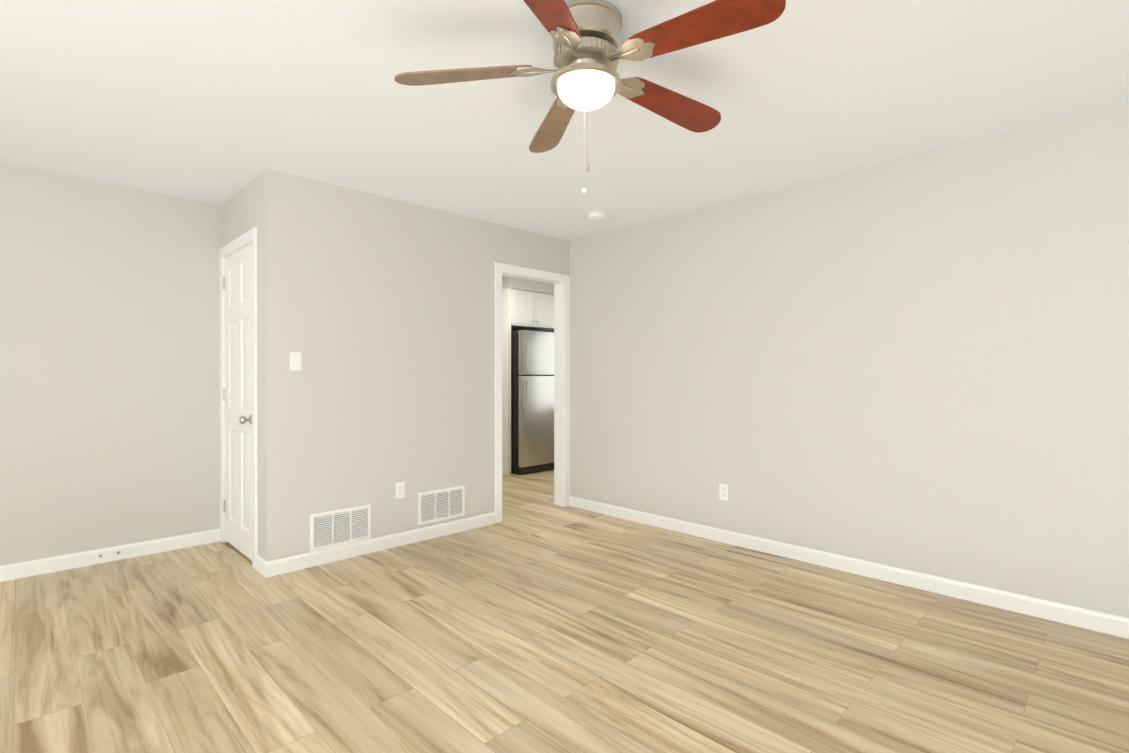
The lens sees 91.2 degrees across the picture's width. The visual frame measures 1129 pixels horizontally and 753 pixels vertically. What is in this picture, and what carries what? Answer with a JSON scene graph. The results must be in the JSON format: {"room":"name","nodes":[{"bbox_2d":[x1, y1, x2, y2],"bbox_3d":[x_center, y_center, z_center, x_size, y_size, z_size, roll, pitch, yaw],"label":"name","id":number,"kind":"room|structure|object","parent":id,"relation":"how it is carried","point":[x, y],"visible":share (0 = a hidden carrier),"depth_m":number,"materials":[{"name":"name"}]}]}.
{"room":"empty living room","nodes":[
{"label":"empty living room","id":0,"kind":"room"},
{"bbox_2d":[0,164,221,565],"bbox_3d":[-3.930,-0.021,2.691,3.922,2.440,0.120,0,0,-45],"label":"wall","id":1,"kind":"structure","parent":0,"point":[109,377],"depth_m":3.56,"materials":[{"name":"white paint"}]},
{"bbox_2d":[222,174,260,556],"bbox_3d":[-2.178,-0.025,3.794,0.120,2.440,1.018,0,0,-45],"label":"wall","id":2,"kind":"structure","parent":0,"point":[240,212],"depth_m":3.50,"materials":[{"name":"white paint"}]},
{"bbox_2d":[223,243,251,560],"bbox_3d":[-2.212,0.164,3.724,0.104,2.027,0.700,0,0,-45],"label":"closet door","id":3,"kind":"structure","parent":2,"relation":"in","point":[237,288],"depth_m":3.74,"materials":[{"name":"white wood"}]},
{"bbox_2d":[219,227,257,569],"bbox_3d":[-2.162,0.136,3.767,0.136,2.120,0.844,0,0,-45],"label":"door frame","id":4,"kind":"structure","parent":2,"relation":"attached to","point":[240,242],"depth_m":3.46,"materials":[{"name":"white wood"}]},
{"bbox_2d":[260,168,568,561],"bbox_3d":[-0.251,-0.028,4.902,4.418,2.440,0.120,0,0,-45],"label":"wall","id":5,"kind":"structure","parent":0,"point":[378,311],"depth_m":3.78,"materials":[{"name":"white paint"}]},
{"bbox_2d":[290,352,301,370],"bbox_3d":[-1.659,-0.093,3.416,0.070,0.115,0.008,0,0,-45],"label":"light switch","id":6,"kind":"object","parent":5,"relation":"attached to","point":[295,361],"visible":1,"depth_m":3.42,"materials":[{"name":"white plastic"}]},
{"bbox_2d":[310,504,370,551],"bbox_3d":[-1.457,0.986,3.620,0.400,0.235,0.009,0,0,-45],"label":"air vent","id":7,"kind":"object","parent":5,"relation":"in","point":[334,528],"visible":1,"depth_m":3.61,"materials":[{"name":"white plastic"}]},
{"bbox_2d":[260,512,494,577],"bbox_3d":[-1.175,1.150,3.896,1.713,0.090,0.014,0,0,-45],"label":"baseboard","id":8,"kind":"structure","parent":5,"relation":"attached to","point":[315,558],"depth_m":3.74,"materials":[{"name":"white wood"}]},
{"bbox_2d":[396,481,404,498],"bbox_3d":[-1.162,0.803,3.912,0.070,0.115,0.008,0,0,-45],"label":"electrical outlet","id":9,"kind":"object","parent":5,"relation":"attached to","point":[400,489],"visible":1,"depth_m":3.91,"materials":[{"name":"white plastic"}]},
{"bbox_2d":[418,485,464,524],"bbox_3d":[-0.917,0.962,4.154,0.400,0.235,0.009,0,0,-45],"label":"air vent","id":10,"kind":"object","parent":5,"relation":"in","point":[440,504],"visible":1,"depth_m":4.15,"materials":[{"name":"white plastic"}]},
{"bbox_2d":[495,262,569,522],"bbox_3d":[-0.301,0.132,4.841,0.860,2.122,0.136,0,0,-45],"label":"trim","id":11,"kind":"structure","parent":5,"relation":"attached to","point":[561,282],"depth_m":5.05,"materials":[{"name":"white wood"}]},
{"bbox_2d":[502,276,553,294],"bbox_3d":[-0.518,-1.165,7.334,1.130,0.180,0.720,0,0,-45],"label":"soffit","id":12,"kind":"structure","parent":0,"point":[526,285],"depth_m":6.88,"materials":[{"name":"white paint"}]},
{"bbox_2d":[0,469,1128,752],"bbox_3d":[-0.327,1.250,2.196,8.340,0.100,8.540,0,0,-45],"label":"floor","id":13,"kind":"structure","parent":0,"point":[536,619],"depth_m":2.37,"materials":[{"name":"brown wood"}]},
{"bbox_2d":[502,288,510,473],"bbox_3d":[-0.910,0.057,6.963,0.045,2.260,0.700,0,0,-45],"label":"panel","id":14,"kind":"object","parent":13,"relation":"on","point":[506,380],"visible":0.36,"depth_m":6.72,"materials":[{"name":"white wood"}]},
{"bbox_2d":[511,330,553,473],"bbox_3d":[-0.489,0.314,7.110,0.730,1.745,0.785,0,0,-45],"label":"fridge","id":15,"kind":"object","parent":13,"relation":"on","point":[532,401],"visible":0.69,"depth_m":6.75,"materials":[{"name":"silver metal"}]},
{"bbox_2d":[0,0,1128,240],"bbox_3d":[-0.327,-1.290,2.188,8.340,0.100,8.540,0,0,-45],"label":"ceiling","id":16,"kind":"structure","parent":0,"point":[220,102],"depth_m":2.46,"materials":[{"name":"white paint"}]},
{"bbox_2d":[394,0,785,192],"bbox_3d":[0.116,-0.956,1.927,1.274,0.567,1.265,0,0,-45],"label":"fan","id":17,"kind":"object","parent":16,"relation":"hanging from","point":[587,53],"visible":1,"depth_m":1.85,"materials":[{"name":"brown wood"}]},
{"bbox_2d":[588,212,604,220],"bbox_3d":[0.245,-1.225,4.250,0.132,0.042,0.132,0,0,-45],"label":"smoke detector","id":18,"kind":"object","parent":16,"relation":"attached to","point":[595,216],"visible":1,"depth_m":4.21,"materials":[{"name":"white plastic"}]},
{"bbox_2d":[569,106,1128,617],"bbox_3d":[2.182,-0.022,3.031,0.120,2.440,6.202,0,0,-45],"label":"wall","id":19,"kind":"structure","parent":0,"point":[917,364],"depth_m":3.21,"materials":[{"name":"white paint"}]},
{"bbox_2d":[719,484,727,500],"bbox_3d":[1.148,0.835,3.987,0.008,0.115,0.070,0,0,-45],"label":"electrical outlet","id":20,"kind":"object","parent":19,"relation":"attached to","point":[723,491],"visible":1,"depth_m":3.98,"materials":[{"name":"white plastic"}]},
{"bbox_2d":[569,496,1128,638],"bbox_3d":[2.130,1.153,2.993,0.014,0.090,5.916,0,0,-45],"label":"baseboard","id":21,"kind":"structure","parent":19,"relation":"attached to","point":[1106,623],"depth_m":3.20,"materials":[{"name":"white wood"}]},
{"bbox_3d":[-1.073,-0.030,5.818,4.298,2.440,2.338,0,0,-45],"label":"wall","id":22,"kind":"structure","parent":0,"visible":0},
{"bbox_2d":[511,289,553,330],"bbox_3d":[-0.608,-0.848,7.239,0.772,0.448,0.725,0,0,-45],"label":"upper cabinet","id":23,"kind":"object","parent":22,"relation":"attached to","point":[532,311],"visible":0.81,"depth_m":6.98,"materials":[{"name":"white wood"}]}
]}

